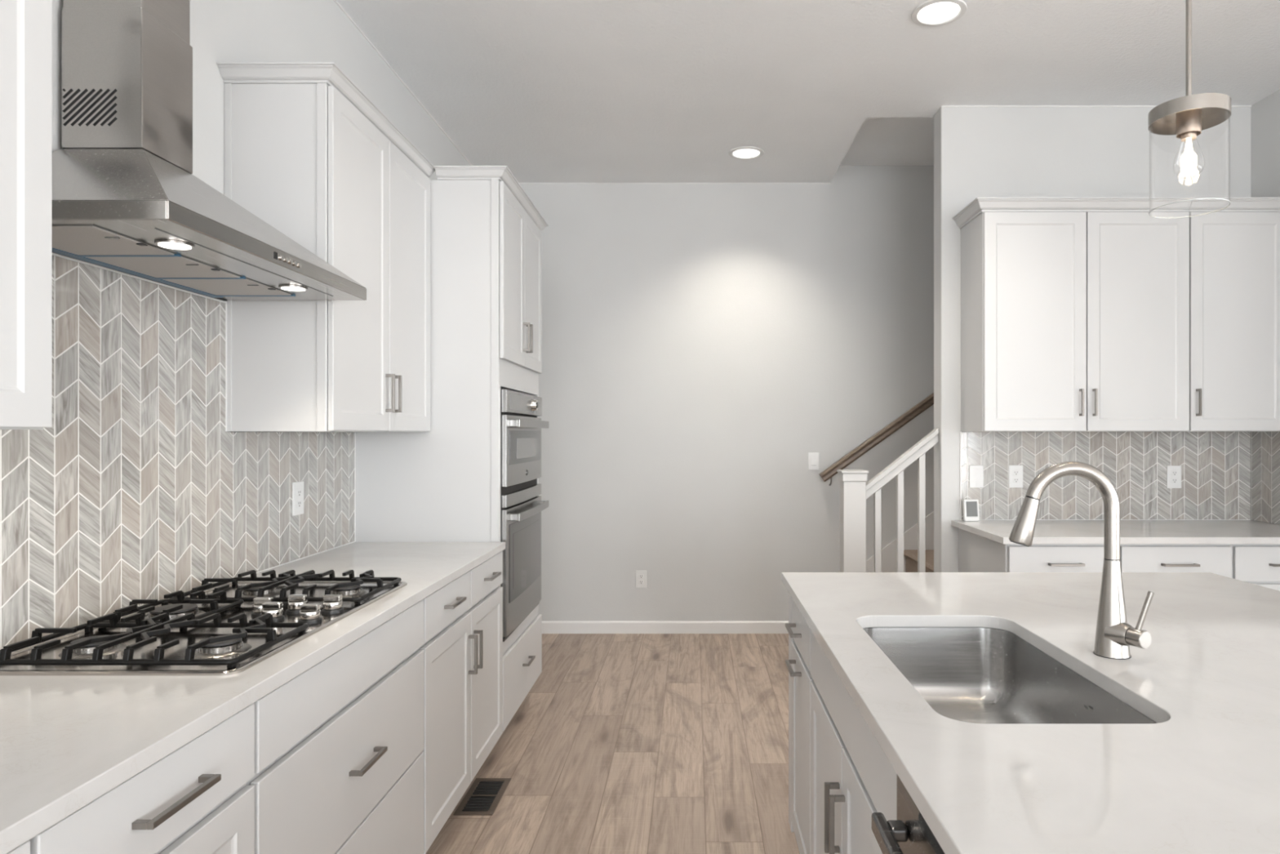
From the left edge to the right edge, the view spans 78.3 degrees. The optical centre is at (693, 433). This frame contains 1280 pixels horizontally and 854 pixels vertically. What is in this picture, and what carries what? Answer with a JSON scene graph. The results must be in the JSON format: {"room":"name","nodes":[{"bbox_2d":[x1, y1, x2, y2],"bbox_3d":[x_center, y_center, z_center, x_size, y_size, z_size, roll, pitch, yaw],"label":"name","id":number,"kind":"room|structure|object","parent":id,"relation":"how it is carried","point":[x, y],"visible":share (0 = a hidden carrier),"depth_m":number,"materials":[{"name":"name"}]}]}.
{"room":"kitchen","nodes":[
{"label":"kitchen","id":0,"kind":"room"},
{"bbox_2d":[52,0,471,432],"bbox_3d":[-1.481,-0.236,-0.554,0.120,3.202,12.092,0,0,0],"label":"wall","id":1,"kind":"structure","parent":0,"point":[221,30],"depth_m":2.63,"materials":[{"name":"grey paint"}]},
{"bbox_2d":[0,0,52,429],"bbox_3d":[-1.242,-0.556,0.917,0.357,1.098,0.935,0,0,0],"label":"upper cabinet","id":2,"kind":"object","parent":1,"relation":"attached to","point":[25,25],"visible":1,"depth_m":1.29,"materials":[{"name":"white paint"}]},
{"bbox_2d":[0,252,355,649],"bbox_3d":[-1.415,0.025,1.486,0.010,0.850,3.573,0,0,0],"label":"tile backsplash","id":3,"kind":"structure","parent":1,"relation":"attached to","point":[138,486],"depth_m":2.01,"materials":[{"name":"beige tile"}]},
{"bbox_2d":[292,480,303,515],"bbox_3d":[-1.409,0.230,2.795,0.008,0.118,0.074,0,0,0],"label":"wall outlet","id":4,"kind":"object","parent":3,"relation":"attached to","point":[297,486],"visible":1,"depth_m":2.79,"materials":[{"name":"white plastic"}]},
{"bbox_2d":[296,488,302,497],"bbox_3d":[-1.406,0.210,2.795,0.002,0.027,0.034,0,0,0],"label":"receptacle","id":5,"kind":"object","parent":4,"relation":"attached to","point":[299,491],"depth_m":2.79,"materials":[{"name":"white plastic"}]},
{"bbox_2d":[296,499,302,507],"bbox_3d":[-1.406,0.249,2.795,0.002,0.027,0.034,0,0,0],"label":"receptacle","id":6,"kind":"object","parent":4,"relation":"attached to","point":[299,502],"depth_m":2.79,"materials":[{"name":"white plastic"}]},
{"bbox_2d":[52,0,366,301],"bbox_3d":[-1.194,-1.055,1.913,0.430,1.321,0.891,0,0,0],"label":"range hood","id":7,"kind":"object","parent":1,"relation":"attached to","point":[127,198],"visible":1,"depth_m":1.75,"materials":[{"name":"silver metal"}]},
{"bbox_2d":[154,240,195,249],"bbox_3d":[-1.095,-0.399,1.655,0.072,0.004,0.071,0,0,6],"label":"lamp","id":8,"kind":"object","parent":7,"relation":"on","point":[166,244],"depth_m":1.64,"materials":[{"name":"white glass"}]},
{"bbox_2d":[278,284,307,291],"bbox_3d":[-1.095,-0.398,2.145,0.072,0.006,0.072,0,0,0],"label":"lamp","id":9,"kind":"object","parent":7,"relation":"on","point":[285,287],"depth_m":2.13,"materials":[{"name":"white"}]},
{"bbox_2d":[216,62,435,431],"bbox_3d":[-1.242,-0.556,2.800,0.357,1.098,0.936,0,0,0],"label":"upper cabinet","id":10,"kind":"object","parent":1,"relation":"attached to","point":[321,164],"visible":0.98,"depth_m":2.38,"materials":[{"name":"white paint"}]},
{"bbox_2d":[333,0,471,165],"bbox_3d":[-1.419,-1.714,-0.567,0.005,0.006,11.867,0,0,0],"label":"trim","id":11,"kind":"structure","parent":1,"relation":"attached to","point":[335,1],"depth_m":3.72,"materials":[{"name":"white paint"}]},
{"bbox_2d":[425,633,799,853],"bbox_3d":[3.315,1.365,-0.589,9.471,0.001,12.022,0,0,0],"label":"floor","id":12,"kind":"structure","parent":0,"point":[620,743],"depth_m":3.36,"materials":[{"name":"brown wood"}]},
{"bbox_2d":[6,840,30,853],"bbox_3d":[-1.091,0.923,0.498,0.655,0.883,0.896,0,0,0],"label":"base cabinet","id":13,"kind":"object","parent":12,"relation":"on","point":[24,848],"visible":0.38,"depth_m":0.93,"materials":[{"name":"white paint"}]},
{"bbox_2d":[29,702,254,853],"bbox_3d":[-1.091,0.923,1.187,0.655,0.883,0.479,0,0,0],"label":"base cabinet","id":14,"kind":"object","parent":12,"relation":"on","point":[197,798],"visible":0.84,"depth_m":1.22,"materials":[{"name":"white paint"}]},
{"bbox_2d":[246,599,423,853],"bbox_3d":[-1.091,0.923,1.873,0.655,0.883,0.890,0,0,0],"label":"base cabinet","id":15,"kind":"object","parent":12,"relation":"on","point":[339,745],"visible":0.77,"depth_m":1.82,"materials":[{"name":"white paint"}]},
{"bbox_2d":[353,165,548,731],"bbox_3d":[-1.091,0.130,3.693,0.655,2.470,0.924,0,0,0],"label":"tall cabinet","id":16,"kind":"object","parent":12,"relation":"on","point":[442,483],"visible":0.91,"depth_m":3.27,"materials":[{"name":"white paint"}]},
{"bbox_2d":[500,387,548,641],"bbox_3d":[-1.055,0.344,3.693,0.636,1.074,0.766,0,0,0],"label":"double wall oven","id":17,"kind":"object","parent":16,"relation":"in","point":[522,505],"visible":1,"depth_m":3.54,"materials":[{"name":"grey metal"}]},
{"bbox_2d":[418,551,502,853],"bbox_3d":[-1.091,0.923,2.796,0.655,0.883,0.952,0,0,0],"label":"base cabinet","id":18,"kind":"object","parent":12,"relation":"on","point":[462,647],"visible":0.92,"depth_m":2.68,"materials":[{"name":"white paint"}]},
{"bbox_2d":[0,542,505,853],"bbox_3d":[-1.103,0.466,1.486,0.635,0.030,3.572,0,0,0],"label":"countertop","id":19,"kind":"structure","parent":18,"relation":"on","point":[66,741],"depth_m":1.32,"materials":[{"name":"white stone"}]},
{"bbox_2d":[0,569,407,675],"bbox_3d":[-1.121,0.427,1.913,0.533,0.047,0.903,0,0,0],"label":"gas cooktop","id":20,"kind":"object","parent":19,"relation":"in","point":[231,628],"visible":1,"depth_m":1.73,"materials":[{"name":"metal"}]},
{"bbox_2d":[453,777,511,815],"bbox_3d":[-0.790,1.362,2.952,0.140,0.005,0.296,0,0,0],"label":"floor vent","id":21,"kind":"object","parent":12,"relation":"in","point":[487,793],"visible":1,"depth_m":2.94,"materials":[{"name":"brown metal"}]},
{"bbox_2d":[462,781,503,811],"bbox_3d":[-0.790,1.364,2.952,0.095,0.001,0.251,0,0,0],"label":"grille","id":22,"kind":"object","parent":21,"relation":"attached to","point":[486,795],"depth_m":2.95,"materials":[{"name":"brown metal"}]},
{"bbox_2d":[785,593,897,853],"bbox_3d":[0.611,0.923,1.857,0.669,0.884,1.351,0,0,0],"label":"base cabinet","id":23,"kind":"object","parent":12,"relation":"on","point":[840,775],"visible":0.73,"depth_m":1.77,"materials":[{"name":"white paint"}]},
{"bbox_2d":[871,774,944,853],"bbox_3d":[0.577,0.874,0.876,0.636,0.762,0.592,0,0,0],"label":"dishwasher","id":24,"kind":"object","parent":23,"relation":"in","point":[910,833],"visible":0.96,"depth_m":1.09,"materials":[{"name":"metal"}]},
{"bbox_2d":[782,572,1279,853],"bbox_3d":[0.986,0.466,1.327,1.397,0.030,2.455,0,0,0],"label":"countertop","id":25,"kind":"structure","parent":23,"relation":"on","point":[1204,778],"depth_m":1.23,"materials":[{"name":"white stone"}]},
{"bbox_2d":[863,626,1157,723],"bbox_3d":[0.582,0.575,1.585,0.417,0.186,0.766,0,0,0],"label":"undermount sink","id":26,"kind":"object","parent":25,"relation":"in","point":[968,674],"visible":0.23,"depth_m":1.91,"materials":[{"name":"metal"}]},
{"bbox_2d":[1008,461,1154,659],"bbox_3d":[0.775,0.253,1.582,0.260,0.395,0.110,0,0,0],"label":"kitchen faucet","id":27,"kind":"object","parent":25,"relation":"on","point":[1114,636],"visible":1,"depth_m":1.59,"materials":[{"name":"silver metal"}]},
{"bbox_2d":[866,511,933,572],"bbox_3d":[1.992,0.416,4.750,2.215,1.897,1.244,0,0,0],"label":"staircase","id":28,"kind":"structure","parent":12,"relation":"on","point":[888,553],"depth_m":5.36,"materials":[{"name":"white paint"}]},
{"bbox_2d":[836,427,938,572],"bbox_3d":[1.036,0.667,4.170,0.522,1.396,0.138,0,0,0],"label":"stair railing","id":29,"kind":"object","parent":28,"relation":"attached to","point":[855,491],"visible":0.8,"depth_m":4.15,"materials":[{"name":"white paint"}]},
{"bbox_2d":[958,528,1103,572],"bbox_3d":[1.638,0.924,3.772,0.502,0.882,0.669,0,0,0],"label":"base cabinet","id":30,"kind":"object","parent":12,"relation":"on","point":[976,553],"visible":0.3,"depth_m":3.47,"materials":[{"name":"white paint"}]},
{"bbox_2d":[1120,544,1231,577],"bbox_3d":[2.139,0.924,3.772,0.496,0.882,0.669,0,0,0],"label":"base cabinet","id":31,"kind":"object","parent":12,"relation":"on","point":[1213,558],"visible":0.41,"depth_m":3.47,"materials":[{"name":"white paint"}]},
{"bbox_2d":[1230,544,1279,591],"bbox_3d":[2.653,0.924,3.772,0.530,0.882,0.669,0,0,0],"label":"base cabinet","id":32,"kind":"object","parent":12,"relation":"on","point":[1256,564],"visible":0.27,"depth_m":3.47,"materials":[{"name":"white paint"}]},
{"bbox_2d":[951,520,1279,544],"bbox_3d":[2.135,0.466,3.763,1.570,0.030,0.690,0,0,0],"label":"countertop","id":33,"kind":"structure","parent":32,"relation":"on","point":[1046,531],"depth_m":3.60,"materials":[{"name":"white stone"}]},
{"bbox_2d":[962,498,979,521],"bbox_3d":[1.434,0.395,4.053,0.080,0.112,0.031,0,0,-7],"label":"digital clock","id":34,"kind":"object","parent":33,"relation":"on","point":[971,506],"visible":1,"depth_m":4.04,"materials":[{"name":"white plastic"}]},
{"bbox_2d":[520,165,933,621],"bbox_3d":[3.389,-0.626,5.432,9.621,3.982,0.120,0,0,0],"label":"wall","id":35,"kind":"structure","parent":0,"point":[700,341],"depth_m":5.37,"materials":[{"name":"grey paint"}]},
{"bbox_2d":[635,570,646,587],"bbox_3d":[-0.359,0.994,5.368,0.074,0.118,0.008,0,0,0],"label":"wall outlet","id":36,"kind":"object","parent":35,"relation":"attached to","point":[641,575],"visible":1,"depth_m":5.37,"materials":[{"name":"white plastic"}]},
{"bbox_2d":[638,573,643,577],"bbox_3d":[-0.359,0.975,5.365,0.034,0.027,0.002,0,0,0],"label":"receptacle","id":37,"kind":"object","parent":36,"relation":"attached to","point":[640,575],"depth_m":5.36,"materials":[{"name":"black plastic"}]},
{"bbox_2d":[638,579,643,583],"bbox_3d":[-0.359,1.014,5.365,0.034,0.027,0.002,0,0,0],"label":"receptacle","id":38,"kind":"object","parent":36,"relation":"attached to","point":[640,581],"depth_m":5.36,"materials":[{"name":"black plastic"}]},
{"bbox_2d":[542,621,788,633],"bbox_3d":[-0.268,1.323,5.365,2.304,0.083,0.014,0,0,0],"label":"baseboard","id":39,"kind":"structure","parent":35,"relation":"attached to","point":[548,627],"depth_m":5.36,"materials":[{"name":"white paint"}]},
{"bbox_2d":[519,182,830,183],"bbox_3d":[-0.243,-1.714,5.370,2.356,0.006,0.005,0,0,0],"label":"trim","id":40,"kind":"structure","parent":35,"relation":"attached to","point":[519,183],"depth_m":5.37,"materials":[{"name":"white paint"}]},
{"bbox_2d":[808,452,818,469],"bbox_3d":[0.822,0.187,5.366,0.074,0.118,0.011,0,0,0],"label":"light switch","id":41,"kind":"object","parent":35,"relation":"attached to","point":[813,457],"visible":1,"depth_m":5.37,"materials":[{"name":"white plastic"}]},
{"bbox_2d":[818,391,933,485],"bbox_3d":[1.735,-0.304,5.324,1.766,1.317,0.094,0,0,0],"label":"wall handrail","id":42,"kind":"object","parent":35,"relation":"attached to","point":[928,402],"visible":0.53,"depth_m":5.28,"materials":[{"name":"brown wood"}]},
{"bbox_2d":[336,0,1279,182],"bbox_3d":[3.329,-1.777,-0.554,9.741,0.120,12.092,0,0,0],"label":"ceiling","id":43,"kind":"structure","parent":0,"point":[544,91],"depth_m":3.69,"materials":[{"name":"paint"}]},
{"bbox_2d":[728,146,764,159],"bbox_3d":[0.322,-1.713,4.790,0.216,0.008,0.216,0,0,0],"label":"recessed light","id":44,"kind":"object","parent":43,"relation":"in","point":[744,153],"visible":1,"depth_m":4.78,"materials":[{"name":"white plastic"}]},
{"bbox_2d":[911,0,966,26],"bbox_3d":[0.998,-1.713,3.190,0.216,0.008,0.216,0,0,0],"label":"recessed light","id":45,"kind":"object","parent":43,"relation":"in","point":[931,13],"visible":1,"depth_m":3.19,"materials":[{"name":"white plastic"}]},
{"bbox_2d":[1147,0,1231,218],"bbox_3d":[1.080,-1.103,1.710,0.154,1.227,0.154,0,0,0],"label":"pendant light","id":46,"kind":"object","parent":43,"relation":"hanging from","point":[1186,117],"visible":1,"depth_m":1.70,"materials":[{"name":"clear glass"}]},
{"bbox_2d":[1176,108,1201,138],"bbox_3d":[1.080,-0.679,1.710,0.047,0.054,0.047,0,0,0],"label":"socket","id":47,"kind":"object","parent":46,"relation":"attached to","point":[1188,122],"depth_m":1.69,"materials":[{"name":"silver metal"}]},
{"bbox_2d":[840,117,933,165],"bbox_3d":[4.558,-1.877,4.803,7.285,0.079,1.137,0,0,0],"label":"ceiling","id":48,"kind":"structure","parent":0,"point":[878,141],"depth_m":4.97,"materials":[{"name":"paint"}]},
{"bbox_2d":[933,106,1250,572],"bbox_3d":[4.749,-0.426,4.171,6.902,3.582,0.127,0,0,0],"label":"wall partition","id":49,"kind":"structure","parent":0,"point":[980,152],"depth_m":4.11,"materials":[{"name":"grey paint"}]},
{"bbox_2d":[952,197,1193,431],"bbox_3d":[1.874,-0.571,3.927,1.036,1.120,0.362,0,0,0],"label":"upper cabinet","id":50,"kind":"object","parent":49,"relation":"attached to","point":[1075,311],"visible":1,"depth_m":3.78,"materials":[{"name":"white paint"}]},
{"bbox_2d":[941,105,1251,106],"bbox_3d":[2.109,-1.714,4.106,1.622,0.006,0.005,0,0,0],"label":"trim","id":51,"kind":"structure","parent":49,"relation":"attached to","point":[941,105],"depth_m":4.10,"materials":[{"name":"white paint"}]},
{"bbox_2d":[960,431,1250,519],"bbox_3d":[2.153,0.220,4.102,1.518,0.461,0.010,0,0,0],"label":"tile backsplash","id":52,"kind":"structure","parent":49,"relation":"attached to","point":[1215,466],"depth_m":4.10,"materials":[{"name":"grey tile"}]},
{"bbox_2d":[968,465,983,487],"bbox_3d":[1.478,0.223,4.096,0.074,0.118,0.007,0,0,0],"label":"blank wall plate","id":53,"kind":"object","parent":52,"relation":"attached to","point":[975,472],"visible":1,"depth_m":4.09,"materials":[{"name":"white plastic"}]},
{"bbox_2d":[1008,465,1022,487],"bbox_3d":[1.684,0.223,4.096,0.074,0.118,0.008,0,0,0],"label":"wall outlet","id":54,"kind":"object","parent":52,"relation":"attached to","point":[1015,472],"visible":1,"depth_m":4.09,"materials":[{"name":"white plastic"}]},
{"bbox_2d":[1013,470,1019,475],"bbox_3d":[1.684,0.203,4.093,0.034,0.027,0.002,0,0,0],"label":"receptacle","id":55,"kind":"object","parent":54,"relation":"attached to","point":[1015,472],"depth_m":4.09,"materials":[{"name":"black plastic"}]},
{"bbox_2d":[1013,477,1019,482],"bbox_3d":[1.684,0.242,4.093,0.034,0.027,0.002,0,0,0],"label":"receptacle","id":56,"kind":"object","parent":54,"relation":"attached to","point":[1015,479],"depth_m":4.09,"materials":[{"name":"white plastic"}]},
{"bbox_2d":[1166,465,1181,488],"bbox_3d":[2.511,0.225,4.096,0.074,0.118,0.008,0,0,0],"label":"wall outlet","id":57,"kind":"object","parent":52,"relation":"attached to","point":[1173,472],"visible":1,"depth_m":4.09,"materials":[{"name":"white plastic"}]},
{"bbox_2d":[1171,470,1177,475],"bbox_3d":[2.511,0.205,4.093,0.034,0.027,0.002,0,0,0],"label":"receptacle","id":58,"kind":"object","parent":57,"relation":"attached to","point":[1174,473],"depth_m":4.09,"materials":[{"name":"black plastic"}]},
{"bbox_2d":[1171,478,1177,483],"bbox_3d":[2.511,0.244,4.093,0.034,0.027,0.002,0,0,0],"label":"receptacle","id":59,"kind":"object","parent":57,"relation":"attached to","point":[1173,480],"depth_m":4.09,"materials":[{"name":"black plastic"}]},
{"bbox_2d":[1187,197,1279,431],"bbox_3d":[2.655,-0.571,3.927,0.524,1.120,0.362,0,0,0],"label":"upper cabinet","id":60,"kind":"object","parent":49,"relation":"attached to","point":[1234,250],"visible":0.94,"depth_m":3.78,"materials":[{"name":"white paint"}]},
{"bbox_2d":[1250,88,1279,524],"bbox_3d":[2.980,-0.176,3.204,0.120,3.082,1.808,0,0,0],"label":"wall","id":61,"kind":"structure","parent":0,"point":[1264,113],"depth_m":4.00,"materials":[{"name":"grey paint"}]},
{"bbox_2d":[1250,431,1279,524],"bbox_3d":[2.916,0.220,3.759,0.008,0.460,0.682,0,0,0],"label":"tile backsplash","id":62,"kind":"structure","parent":61,"relation":"attached to","point":[1264,446],"depth_m":3.99,"materials":[{"name":"grey tile"}]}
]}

